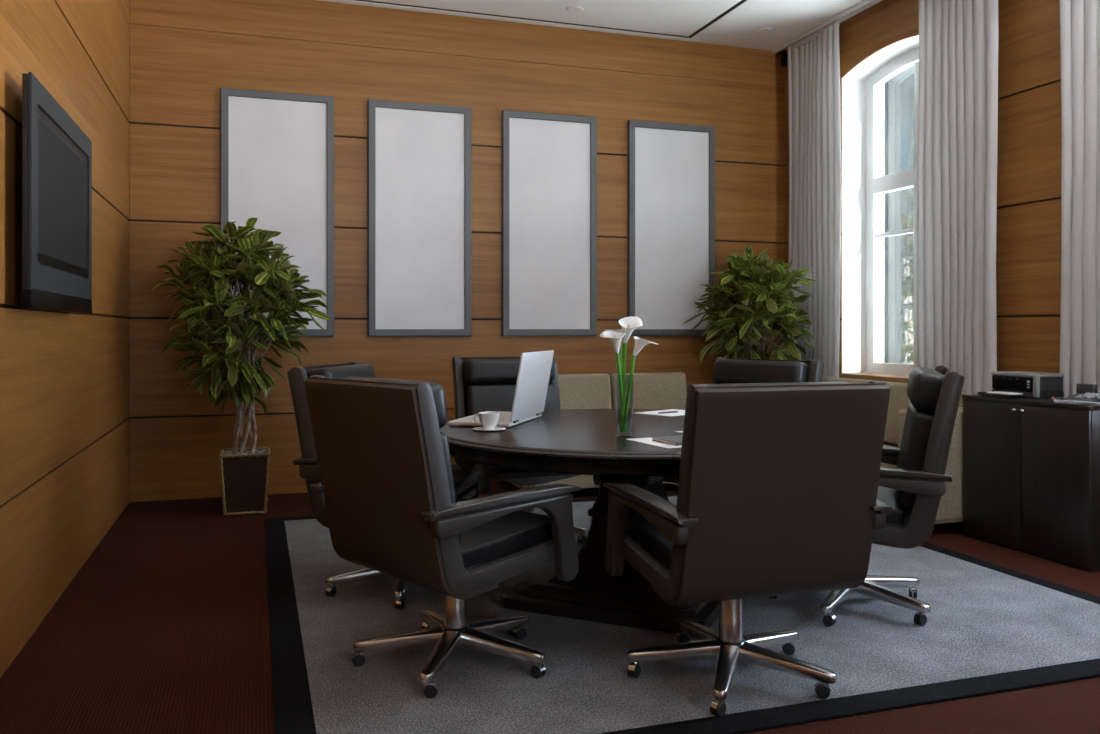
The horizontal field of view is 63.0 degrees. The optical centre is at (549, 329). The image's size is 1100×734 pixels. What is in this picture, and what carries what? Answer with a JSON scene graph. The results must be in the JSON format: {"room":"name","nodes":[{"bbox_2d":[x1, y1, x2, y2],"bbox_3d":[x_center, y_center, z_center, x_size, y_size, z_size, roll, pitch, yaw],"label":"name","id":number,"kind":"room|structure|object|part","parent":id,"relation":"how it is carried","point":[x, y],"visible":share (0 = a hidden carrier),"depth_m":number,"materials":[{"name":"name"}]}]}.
{"room":"office","nodes":[
{"label":"office","id":0,"kind":"room"},
{"bbox_2d":[0,0,128,677],"bbox_3d":[-1.271,-0.622,0.874,0.200,3.644,11.653,0,0,-18],"label":"wall","id":1,"kind":"structure","parent":0,"point":[64,376],"depth_m":4.13,"materials":[{"name":"brown wood"}]},
{"bbox_2d":[21,72,91,313],"bbox_3d":[-2.056,-0.493,3.730,0.087,0.830,1.224,0,0,-18],"label":"television","id":2,"kind":"object","parent":1,"relation":"attached to","point":[56,153],"visible":1,"depth_m":3.53,"materials":[{"name":"black plastic"}]},
{"bbox_2d":[128,0,785,501],"bbox_3d":[-0.464,-0.622,7.165,5.655,3.644,0.200,0,0,-18],"label":"wall","id":3,"kind":"structure","parent":0,"point":[182,53],"depth_m":6.80,"materials":[{"name":"brown wood"}]},
{"bbox_2d":[221,88,333,335],"bbox_3d":[-1.979,-0.841,6.538,0.789,1.774,0.046,0,0,-18],"label":"wall panel","id":4,"kind":"object","parent":3,"relation":"attached to","point":[277,148],"visible":0.76,"depth_m":6.56,"materials":[{"name":"grey"}]},
{"bbox_2d":[368,99,470,335],"bbox_3d":[-0.991,-0.841,6.862,0.789,1.774,0.046,0,0,-18],"label":"wall panel","id":5,"kind":"object","parent":3,"relation":"attached to","point":[419,154],"visible":1,"depth_m":6.86,"materials":[{"name":"grey"}]},
{"bbox_2d":[502,110,596,335],"bbox_3d":[0.000,-0.841,7.188,0.789,1.774,0.046,0,0,-18],"label":"wall panel","id":6,"kind":"object","parent":3,"relation":"attached to","point":[549,161],"visible":1,"depth_m":7.18,"materials":[{"name":"grey"}]},
{"bbox_2d":[627,120,714,335],"bbox_3d":[1.022,-0.841,7.523,0.789,1.774,0.046,0,0,-18],"label":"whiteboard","id":7,"kind":"object","parent":3,"relation":"attached to","point":[671,166],"visible":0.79,"depth_m":7.51,"materials":[{"name":"grey"}]},
{"bbox_2d":[0,482,1099,733],"bbox_3d":[1.582,1.275,1.810,6.205,0.150,11.653,0,0,-18],"label":"floor","id":8,"kind":"structure","parent":0,"point":[164,628],"depth_m":3.34,"materials":[{"name":"red carpet"}]},
{"bbox_2d":[152,218,330,516],"bbox_3d":[-2.018,0.232,5.907,1.109,1.937,0.959,0,0,-18],"label":"potted plant","id":9,"kind":"object","parent":8,"relation":"on","point":[244,472],"visible":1,"depth_m":5.79,"materials":[{"name":"green plant"}]},
{"bbox_3d":[-2.010,1.002,5.918,0.300,0.395,0.300,0,0,-18],"label":"planter","id":10,"kind":"part","parent":9,"relation":"part of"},
{"bbox_2d":[500,372,688,488],"bbox_3d":[0.538,0.771,6.894,1.780,0.859,0.820,0,0,-18],"label":"sofa","id":11,"kind":"object","parent":8,"relation":"on","point":[650,390],"visible":0.16,"depth_m":7.00,"materials":[{"name":"beige fabric"}]},
{"bbox_3d":[-0.203,0.792,6.651,0.220,0.655,0.820,0,0,-18],"label":"armrest","id":12,"kind":"part","parent":11,"relation":"part of","materials":[{"name":"beige fabric"}]},
{"bbox_2d":[558,374,611,408],"bbox_3d":[0.155,0.547,6.964,0.643,0.412,0.229,0,0,-18],"label":"cushion","id":13,"kind":"object","parent":11,"relation":"on","point":[577,391],"depth_m":6.92,"materials":[{"name":"beige fabric"}]},
{"bbox_2d":[609,372,686,409],"bbox_3d":[0.777,0.547,7.168,0.643,0.412,0.229,0,0,-18],"label":"cushion","id":14,"kind":"object","parent":11,"relation":"on","point":[650,390],"depth_m":7.10,"materials":[{"name":"beige fabric"}]},
{"bbox_2d":[265,493,1099,733],"bbox_3d":[0.431,1.194,4.510,3.520,0.010,3.592,0,0,-18],"label":"area rug","id":15,"kind":"object","parent":8,"relation":"on","point":[989,628],"visible":0.51,"depth_m":3.25,"materials":[{"name":"grey carpet"}]},
{"bbox_2d":[287,362,481,608],"bbox_3d":[-0.701,0.674,4.153,0.782,1.029,0.742,0,0,10],"label":"office chair","id":16,"kind":"object","parent":15,"relation":"on","point":[467,479],"visible":0.33,"depth_m":3.90,"materials":[{"name":"black leather"}]},
{"bbox_3d":[-0.788,0.500,3.854,0.681,0.680,0.042,0,0,10],"label":"frame","id":17,"kind":"part","parent":16,"relation":"part of","materials":[{"name":"grey plastic"}]},
{"bbox_3d":[-0.771,0.725,3.818,0.620,0.305,0.044,0,0,10],"label":"armrest","id":18,"kind":"part","parent":16,"relation":"part of","materials":[{"name":"black leather"}]},
{"bbox_3d":[-0.850,1.103,4.071,0.330,0.072,0.072,0,0,-23],"label":"leg","id":19,"kind":"part","parent":16,"relation":"part of","materials":[{"name":"silver metal"}]},
{"bbox_3d":[-0.653,1.103,3.953,0.072,0.072,0.330,0,0,-5],"label":"leg","id":20,"kind":"part","parent":16,"relation":"part of","materials":[{"name":"silver metal"}]},
{"bbox_3d":[-0.683,0.500,4.463,0.681,0.680,0.042,0,0,10],"label":"frame","id":21,"kind":"part","parent":16,"relation":"part of","materials":[{"name":"leather"}]},
{"bbox_3d":[-0.654,0.725,4.492,0.620,0.305,0.044,0,0,10],"label":"armrest","id":22,"kind":"part","parent":16,"relation":"part of","materials":[{"name":"black leather"}]},
{"bbox_2d":[452,469,481,495],"bbox_3d":[-0.626,0.730,4.140,0.508,0.108,0.564,0,0,10],"label":"seat cushion","id":23,"kind":"object","parent":16,"relation":"on","point":[466,481],"depth_m":4.22,"materials":[{"name":"black leather"}]},
{"bbox_2d":[304,375,581,698],"bbox_3d":[-0.363,0.674,3.213,0.782,1.029,0.742,0,0,-44],"label":"office chair","id":24,"kind":"object","parent":15,"relation":"on","point":[386,489],"visible":1,"depth_m":2.98,"materials":[{"name":"black leather"}]},
{"bbox_3d":[-0.603,0.500,3.411,0.681,0.680,0.042,0,0,-44],"label":"frame","id":25,"kind":"part","parent":24,"relation":"part of","materials":[{"name":"grey plastic"}]},
{"bbox_3d":[-0.610,0.725,3.451,0.620,0.305,0.044,0,0,-44],"label":"armrest","id":26,"kind":"part","parent":24,"relation":"part of","materials":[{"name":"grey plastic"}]},
{"bbox_3d":[-0.534,1.103,3.207,0.330,0.072,0.072,0,0,-8],"label":"leg","id":27,"kind":"part","parent":24,"relation":"part of","materials":[{"name":"silver metal"}]},
{"bbox_3d":[-0.427,1.103,3.410,0.072,0.072,0.330,0,0,-26],"label":"leg","id":28,"kind":"part","parent":24,"relation":"part of","materials":[{"name":"silver metal"}]},
{"bbox_3d":[-0.374,1.103,3.043,0.072,0.072,0.330,0,0,10],"label":"leg","id":29,"kind":"part","parent":24,"relation":"part of","materials":[{"name":"silver metal"}]},
{"bbox_2d":[440,431,460,544],"bbox_3d":[-0.530,0.520,3.051,0.165,0.390,0.560,0,0,-44],"label":"cushion","id":30,"kind":"object","parent":24,"relation":"on","point":[444,438],"depth_m":2.87,"materials":[{"name":"black leather"}]},
{"bbox_3d":[-0.173,0.500,2.967,0.681,0.680,0.042,0,0,-44],"label":"frame","id":31,"kind":"part","parent":24,"relation":"part of","materials":[{"name":"black leather"}]},
{"bbox_3d":[-0.201,1.103,3.371,0.330,0.072,0.072,0,0,-44],"label":"leg","id":32,"kind":"part","parent":24,"relation":"part of","materials":[{"name":"silver metal"}]},
{"bbox_3d":[-0.169,1.103,3.144,0.330,0.072,0.072,0,0,28],"label":"leg","id":33,"kind":"part","parent":24,"relation":"part of","materials":[{"name":"silver metal"}]},
{"bbox_2d":[456,498,551,567],"bbox_3d":[-0.308,0.730,3.267,0.508,0.108,0.564,0,0,-44],"label":"seat cushion","id":34,"kind":"object","parent":24,"relation":"on","point":[516,532],"depth_m":3.08,"materials":[{"name":"black leather"}]},
{"bbox_3d":[-0.133,0.725,2.960,0.620,0.305,0.044,0,0,-44],"label":"armrest","id":35,"kind":"part","parent":24,"relation":"part of","materials":[{"name":"black leather"}]},
{"bbox_2d":[452,356,599,542],"bbox_3d":[-0.146,0.674,5.194,0.742,1.029,0.741,0,0,-23],"label":"office chair","id":36,"kind":"object","parent":15,"relation":"on","point":[480,384],"visible":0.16,"depth_m":5.30,"materials":[{"name":"grey leather"}]},
{"bbox_3d":[-0.435,0.500,5.086,0.042,0.680,0.681,0,0,-23],"label":"frame","id":37,"kind":"part","parent":36,"relation":"part of","materials":[{"name":"black leather"}]},
{"bbox_3d":[-0.457,0.725,5.051,0.044,0.305,0.620,0,0,-23],"label":"armrest","id":38,"kind":"part","parent":36,"relation":"part of","materials":[{"name":"black leather"}]},
{"bbox_2d":[464,383,556,416],"bbox_3d":[-0.229,0.520,5.389,0.560,0.390,0.165,0,0,-23],"label":"cushion","id":39,"kind":"object","parent":36,"relation":"on","point":[478,397],"depth_m":5.31,"materials":[{"name":"black leather"}]},
{"bbox_3d":[0.133,0.500,5.329,0.042,0.680,0.681,0,0,-23],"label":"frame","id":40,"kind":"part","parent":36,"relation":"part of","materials":[{"name":"grey plastic"}]},
{"bbox_3d":[0.050,1.103,5.062,0.330,0.072,0.072,0,0,26],"label":"leg","id":41,"kind":"part","parent":36,"relation":"part of","materials":[{"name":"silver metal"}]},
{"bbox_3d":[0.172,0.725,5.320,0.044,0.305,0.620,0,0,-23],"label":"armrest","id":42,"kind":"part","parent":36,"relation":"part of","materials":[{"name":"black leather"}]},
{"bbox_2d":[440,409,718,633],"bbox_3d":[0.369,0.810,4.062,1.812,0.757,1.812,0,0,-18],"label":"round table","id":43,"kind":"object","parent":15,"relation":"on","point":[569,441],"visible":0.4,"depth_m":3.70,"materials":[{"name":"black wood"}]},
{"bbox_2d":[472,427,505,430],"bbox_3d":[-0.263,0.428,3.871,0.145,0.008,0.145,0,0,-18],"label":"saucer","id":44,"kind":"object","parent":43,"relation":"on","point":[476,428],"visible":0.88,"depth_m":3.85,"materials":[{"name":"white ceramic"}]},
{"bbox_2d":[473,412,499,428],"bbox_3d":[-0.266,0.391,3.869,0.101,0.070,0.094,0,0,-33],"label":"coffee cup","id":45,"kind":"object","parent":44,"relation":"on","point":[488,420],"visible":1,"depth_m":3.84,"materials":[{"name":"white ceramic"}]},
{"bbox_3d":[-0.314,0.386,3.877,0.037,0.044,0.008,0,0,7],"label":"handle","id":46,"kind":"part","parent":45,"relation":"part of","materials":[{"name":"white ceramic"}]},
{"bbox_2d":[448,350,553,426],"bbox_3d":[-0.219,0.266,4.237,0.354,0.332,0.527,0,0,15],"label":"laptop","id":47,"kind":"object","parent":43,"relation":"on","point":[534,367],"visible":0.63,"depth_m":4.14,"materials":[{"name":"grey plastic"}]},
{"bbox_3d":[-0.078,0.253,4.199,0.062,0.305,0.523,0,0,15],"label":"lid","id":48,"kind":"part","parent":47,"relation":"part of","materials":[{"name":"silver metal"}]},
{"bbox_2d":[615,374,632,436],"bbox_3d":[0.302,0.307,3.648,0.074,0.250,0.074,0,0,-18],"label":"glass vase","id":49,"kind":"object","parent":43,"relation":"on","point":[617,374],"visible":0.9,"depth_m":3.64,"materials":[{"name":"glass"}]},
{"bbox_2d":[600,330,626,431],"bbox_3d":[0.260,0.207,3.593,0.143,0.412,0.105,0,0,-18],"label":"calla lily","id":50,"kind":"object","parent":49,"relation":"in","point":[615,338],"visible":1,"depth_m":3.62,"materials":[{"name":"white plant"}]},
{"bbox_3d":[0.290,0.253,3.640,0.062,0.320,0.016,0,0,-39],"label":"stem","id":51,"kind":"part","parent":50,"relation":"part of","materials":[{"name":"green plant"}]},
{"bbox_2d":[605,329,622,410],"bbox_3d":[0.261,0.204,3.673,0.077,0.416,0.064,0,0,-18],"label":"calla lily","id":52,"kind":"object","parent":49,"relation":"in","point":[620,331],"visible":0.34,"depth_m":3.66,"materials":[{"name":"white plant"}]},
{"bbox_3d":[0.291,0.233,3.667,0.036,0.359,0.016,0,0,40],"label":"stem","id":53,"kind":"part","parent":52,"relation":"part of","materials":[{"name":"green plant"}]},
{"bbox_2d":[618,316,642,431],"bbox_3d":[0.329,0.178,3.653,0.108,0.468,0.097,0,0,-18],"label":"calla lily","id":54,"kind":"object","parent":49,"relation":"in","point":[628,324],"visible":0.96,"depth_m":3.65,"materials":[{"name":"white plant"}]},
{"bbox_3d":[0.299,0.233,3.652,0.016,0.359,0.042,0,0,27],"label":"stem","id":55,"kind":"part","parent":54,"relation":"part of","materials":[{"name":"green plant"}]},
{"bbox_2d":[622,336,658,431],"bbox_3d":[0.372,0.220,3.649,0.150,0.387,0.087,0,0,-38],"label":"calla lily","id":56,"kind":"object","parent":49,"relation":"in","point":[640,343],"visible":1,"depth_m":3.64,"materials":[{"name":"white plant"}]},
{"bbox_3d":[0.320,0.259,3.648,0.068,0.309,0.016,0,0,-30],"label":"stem","id":57,"kind":"part","parent":56,"relation":"part of","materials":[{"name":"green plant"}]},
{"bbox_2d":[627,436,681,447],"bbox_3d":[0.480,0.431,3.466,0.250,0.001,0.305,0,0,-26],"label":"paper sheet","id":58,"kind":"object","parent":43,"relation":"on","point":[642,440],"visible":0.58,"depth_m":3.44,"materials":[{"name":"white paper"}]},
{"bbox_2d":[652,436,682,445],"bbox_3d":[0.566,0.424,3.474,0.290,0.012,0.181,0,0,-24],"label":"notebook","id":59,"kind":"object","parent":58,"relation":"on","point":[672,440],"visible":0.37,"depth_m":3.43,"materials":[{"name":"grey paper"}]},
{"bbox_2d":[637,409,684,415],"bbox_3d":[0.638,0.431,4.686,0.320,0.001,0.250,0,0,-43],"label":"paper sheet","id":60,"kind":"object","parent":43,"relation":"on","point":[680,412],"visible":0.7,"depth_m":4.63,"materials":[{"name":"white paper"}]},
{"bbox_2d":[658,411,677,413],"bbox_3d":[0.614,0.425,4.643,0.130,0.010,0.009,0,0,-33],"label":"pen","id":61,"kind":"object","parent":60,"relation":"on","point":[668,411],"visible":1,"depth_m":4.64,"materials":[{"name":"grey plastic"}]},
{"bbox_2d":[662,357,823,485],"bbox_3d":[0.970,0.674,4.798,0.762,1.029,0.742,0,0,-43],"label":"office chair","id":62,"kind":"object","parent":15,"relation":"on","point":[726,370],"visible":0.05,"depth_m":4.88,"materials":[{"name":"black leather"}]},
{"bbox_3d":[1.199,0.500,4.590,0.681,0.680,0.042,0,0,-43],"label":"frame","id":63,"kind":"part","parent":62,"relation":"part of","materials":[{"name":"grey plastic"}]},
{"bbox_2d":[603,381,891,716],"bbox_3d":[0.632,0.674,3.064,0.742,1.029,0.782,0,0,-17],"label":"office chair","id":64,"kind":"object","parent":15,"relation":"on","point":[778,483],"visible":1,"depth_m":2.77,"materials":[{"name":"black leather"}]},
{"bbox_3d":[0.307,0.725,2.955,0.044,0.305,0.620,0,0,-17],"label":"armrest","id":65,"kind":"part","parent":64,"relation":"part of","materials":[{"name":"black leather"}]},
{"bbox_2d":[625,516,672,567],"bbox_3d":[0.610,0.730,3.137,0.564,0.108,0.508,0,0,-17],"label":"seat cushion","id":66,"kind":"object","parent":64,"relation":"on","point":[647,537],"depth_m":3.07,"materials":[{"name":"black leather"}]},
{"bbox_3d":[0.346,0.500,2.942,0.042,0.680,0.681,0,0,-17],"label":"frame","id":67,"kind":"part","parent":64,"relation":"part of","materials":[{"name":"black leather"}]},
{"bbox_3d":[0.428,1.103,3.089,0.330,0.072,0.072,0,0,-1],"label":"leg","id":68,"kind":"part","parent":64,"relation":"part of","materials":[{"name":"silver metal"}]},
{"bbox_3d":[0.559,1.103,3.277,0.072,0.072,0.330,0,0,-19],"label":"leg","id":69,"kind":"part","parent":64,"relation":"part of","materials":[{"name":"silver metal"}]},
{"bbox_3d":[0.567,1.103,2.907,0.072,0.072,0.330,0,0,17],"label":"leg","id":70,"kind":"part","parent":64,"relation":"part of","materials":[{"name":"silver metal"}]},
{"bbox_3d":[0.778,1.103,3.211,0.330,0.072,0.072,0,0,-37],"label":"leg","id":71,"kind":"part","parent":64,"relation":"part of","materials":[{"name":"silver metal"}]},
{"bbox_3d":[0.783,1.103,2.982,0.330,0.072,0.072,0,0,35],"label":"leg","id":72,"kind":"part","parent":64,"relation":"part of","materials":[{"name":"silver metal"}]},
{"bbox_3d":[0.938,0.500,3.119,0.042,0.680,0.681,0,0,-17],"label":"frame","id":73,"kind":"part","parent":64,"relation":"part of","materials":[{"name":"grey plastic"}]},
{"bbox_3d":[0.963,0.725,3.151,0.044,0.305,0.620,0,0,-17],"label":"armrest","id":74,"kind":"part","parent":64,"relation":"part of","materials":[{"name":"black leather"}]},
{"bbox_2d":[769,365,964,625],"bbox_3d":[1.333,0.674,3.880,0.782,1.029,0.742,0,0,20],"label":"office chair","id":75,"kind":"object","parent":15,"relation":"on","point":[914,489],"visible":0.59,"depth_m":3.53,"materials":[{"name":"black leather"}]},
{"bbox_3d":[1.193,1.103,3.730,0.072,0.072,0.330,0,0,35],"label":"leg","id":76,"kind":"part","parent":75,"relation":"part of","materials":[{"name":"silver metal"}]},
{"bbox_3d":[1.460,0.725,4.198,0.620,0.305,0.044,0,0,20],"label":"armrest","id":77,"kind":"part","parent":75,"relation":"part of","materials":[{"name":"black leather"}]},
{"bbox_2d":[877,486,904,523],"bbox_3d":[1.261,0.730,3.906,0.508,0.108,0.564,0,0,20],"label":"seat cushion","id":78,"kind":"object","parent":75,"relation":"on","point":[890,496],"depth_m":3.59,"materials":[{"name":"black leather"}]},
{"bbox_3d":[1.489,1.103,3.954,0.330,0.072,0.072,0,0,-19],"label":"leg","id":79,"kind":"part","parent":75,"relation":"part of","materials":[{"name":"silver metal"}]},
{"bbox_3d":[1.422,1.103,3.735,0.072,0.072,0.330,0,0,-37],"label":"leg","id":80,"kind":"part","parent":75,"relation":"part of","materials":[{"name":"silver metal"}]},
{"bbox_3d":[1.228,0.725,3.554,0.620,0.305,0.044,0,0,20],"label":"armrest","id":81,"kind":"part","parent":75,"relation":"part of","materials":[{"name":"black leather"}]},
{"bbox_2d":[896,403,934,507],"bbox_3d":[1.552,0.520,3.801,0.165,0.390,0.560,0,0,20],"label":"cushion","id":82,"kind":"object","parent":75,"relation":"on","point":[918,420],"depth_m":3.55,"materials":[{"name":"black leather"}]},
{"bbox_3d":[1.261,0.500,3.578,0.681,0.680,0.042,0,0,20],"label":"frame","id":83,"kind":"part","parent":75,"relation":"part of","materials":[{"name":"black leather"}]},
{"bbox_3d":[1.471,0.500,4.159,0.681,0.680,0.042,0,0,20],"label":"frame","id":84,"kind":"part","parent":75,"relation":"part of","materials":[{"name":"leather"}]},
{"bbox_2d":[682,245,815,362],"bbox_3d":[1.624,0.260,7.138,0.921,1.879,0.978,0,0,-18],"label":"potted plant","id":85,"kind":"object","parent":8,"relation":"on","point":[763,286],"visible":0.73,"depth_m":7.00,"materials":[{"name":"green plant"}]},
{"bbox_2d":[823,377,963,523],"bbox_3d":[2.151,0.771,5.989,0.640,0.859,1.560,0,0,-18],"label":"sofa","id":86,"kind":"object","parent":8,"relation":"on","point":[950,509],"visible":0.24,"depth_m":5.25,"materials":[{"name":"beige fabric"}]},
{"bbox_2d":[823,377,875,383],"bbox_3d":[2.146,0.547,6.313,0.229,0.412,0.608,0,0,-18],"label":"cushion","id":87,"kind":"object","parent":86,"relation":"on","point":[828,379],"depth_m":6.32,"materials":[{"name":"beige fabric"}]},
{"bbox_2d":[881,443,897,467],"bbox_3d":[2.183,0.844,5.673,0.445,0.188,0.612,0,0,-18],"label":"seat cushion","id":88,"kind":"object","parent":86,"relation":"on","point":[884,444],"depth_m":5.73,"materials":[{"name":"beige fabric"}]},
{"bbox_2d":[884,381,963,444],"bbox_3d":[2.339,0.547,5.724,0.229,0.412,0.608,0,0,-18],"label":"cushion","id":89,"kind":"object","parent":86,"relation":"on","point":[898,399],"depth_m":5.79,"materials":[{"name":"beige fabric"}]},
{"bbox_3d":[2.369,0.792,5.324,0.640,0.655,0.160,0,0,-18],"label":"armrest","id":90,"kind":"part","parent":86,"relation":"part of","materials":[{"name":"beige fabric"}]},
{"bbox_2d":[962,394,1099,571],"bbox_3d":[2.685,0.789,4.886,0.367,0.822,0.844,0,0,-18],"label":"base cabinet","id":91,"kind":"object","parent":8,"relation":"on","point":[1031,467],"visible":0.97,"depth_m":4.75,"materials":[{"name":"black wood"}]},
{"bbox_3d":[2.482,0.795,5.039,0.018,0.786,0.412,0,0,-18],"label":"door","id":92,"kind":"part","parent":91,"relation":"part of","materials":[{"name":"black wood"}]},
{"bbox_2d":[981,371,1063,398],"bbox_3d":[2.653,0.309,5.074,0.312,0.137,0.327,0,0,-18],"label":"printer","id":93,"kind":"object","parent":91,"relation":"on","point":[1005,384],"visible":1,"depth_m":4.97,"materials":[{"name":"black plastic"}]},
{"bbox_2d":[981,391,1025,398],"bbox_3d":[2.554,0.365,5.058,0.114,0.026,0.210,0,0,-18],"label":"paper tray","id":94,"kind":"object","parent":93,"relation":"on","point":[1001,394],"depth_m":5.02,"materials":[{"name":"black"}]},
{"bbox_3d":[2.613,0.302,5.073,0.012,0.072,0.282,0,0,-18],"label":"panel","id":95,"kind":"part","parent":93,"relation":"part of","materials":[{"name":"black plastic"}]},
{"bbox_3d":[2.705,0.252,5.092,0.202,0.021,0.326,0,0,-18],"label":"lid","id":96,"kind":"part","parent":93,"relation":"part of","materials":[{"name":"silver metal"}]},
{"bbox_3d":[2.666,0.310,4.920,0.026,0.115,0.026,0,0,-18],"label":"corner trim","id":97,"kind":"part","parent":93,"relation":"part of","materials":[{"name":"silver metal"}]},
{"bbox_3d":[2.612,0.795,4.643,0.018,0.786,0.412,0,0,-18],"label":"door","id":98,"kind":"part","parent":91,"relation":"part of","materials":[{"name":"black wood"}]},
{"bbox_2d":[1049,397,1063,401],"bbox_3d":[2.654,0.364,4.696,0.044,0.028,0.070,0,0,-35],"label":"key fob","id":99,"kind":"object","parent":91,"relation":"on","point":[1052,399],"visible":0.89,"depth_m":4.69,"materials":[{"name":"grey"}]},
{"bbox_2d":[1054,384,1099,405],"bbox_3d":[2.756,0.329,4.566,0.232,0.098,0.262,0,0,-26],"label":"desk telephone","id":100,"kind":"object","parent":91,"relation":"on","point":[1086,394],"visible":1,"depth_m":4.59,"materials":[{"name":"grey"}]},
{"bbox_3d":[2.669,0.368,4.533,0.035,0.020,0.244,0,0,-30],"label":"coiled cord","id":101,"kind":"part","parent":100,"relation":"part of","materials":[{"name":"grey plastic"}]},
{"bbox_2d":[319,0,882,51],"bbox_3d":[1.582,-2.544,1.810,6.205,0.200,11.653,0,0,-18],"label":"ceiling","id":102,"kind":"structure","parent":0,"point":[735,23],"depth_m":6.95,"materials":[{"name":"paint"}]},
{"bbox_2d":[567,6,582,12],"bbox_3d":[0.191,-2.437,6.830,0.124,0.013,0.124,0,0,-18],"label":"recessed light","id":103,"kind":"object","parent":102,"relation":"in","point":[573,9],"visible":1,"depth_m":6.81,"materials":[{"name":"white paint"}]},
{"bbox_2d":[756,27,771,32],"bbox_3d":[1.744,-2.437,7.308,0.124,0.013,0.124,0,0,-18],"label":"recessed light","id":104,"kind":"object","parent":102,"relation":"in","point":[765,29],"visible":1,"depth_m":7.29,"materials":[{"name":"silver metal"}]},
{"bbox_2d":[772,0,876,66],"bbox_3d":[2.814,-2.377,5.370,0.136,0.134,5.251,0,0,-18],"label":"rail","id":105,"kind":"object","parent":102,"relation":"attached to","point":[863,3],"visible":1,"depth_m":7.23,"materials":[{"name":"white paint"}]},
{"bbox_2d":[788,20,840,381],"bbox_3d":[2.131,-0.609,7.280,0.054,3.587,0.686,0,0,-18],"label":"curtain","id":106,"kind":"object","parent":105,"relation":"hanging from","point":[814,60],"visible":0.59,"depth_m":7.19,"materials":[{"name":"white fabric"}]},
{"bbox_2d":[916,0,997,394],"bbox_3d":[2.616,-0.609,5.808,0.055,3.587,0.688,0,0,-18],"label":"curtain","id":107,"kind":"object","parent":105,"relation":"hanging from","point":[958,101],"visible":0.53,"depth_m":5.76,"materials":[{"name":"white fabric"}]},
{"bbox_2d":[1060,0,1099,397],"bbox_3d":[2.975,-0.609,4.707,0.055,3.587,0.700,0,0,-18],"label":"curtain","id":108,"kind":"object","parent":105,"relation":"hanging from","point":[1079,19],"visible":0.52,"depth_m":4.92,"materials":[{"name":"white fabric"}]},
{"bbox_2d":[785,0,1060,372],"bbox_3d":[4.079,-0.472,2.629,0.550,4.344,11.253,0,0,-18],"label":"wall","id":109,"kind":"structure","parent":0,"point":[1028,227],"depth_m":5.57,"materials":[{"name":"brown wood"}]},
{"bbox_2d":[839,47,918,382],"bbox_3d":[2.669,-0.547,6.638,0.490,3.095,1.261,0,0,-18],"label":"window","id":110,"kind":"structure","parent":109,"relation":"in","point":[900,183],"depth_m":7.09,"materials":[{"name":"white paint"}]},
{"bbox_3d":[2.581,0.364,6.609,0.305,0.051,1.261,0,0,-18],"label":"sill","id":111,"kind":"part","parent":110,"relation":"part of","materials":[{"name":"brown wood"}]},
{"bbox_3d":[2.900,-0.873,6.714,0.005,2.405,1.121,0,0,-18],"label":"pane","id":112,"kind":"part","parent":110,"relation":"part of","materials":[{"name":"clear glass"}]}
]}

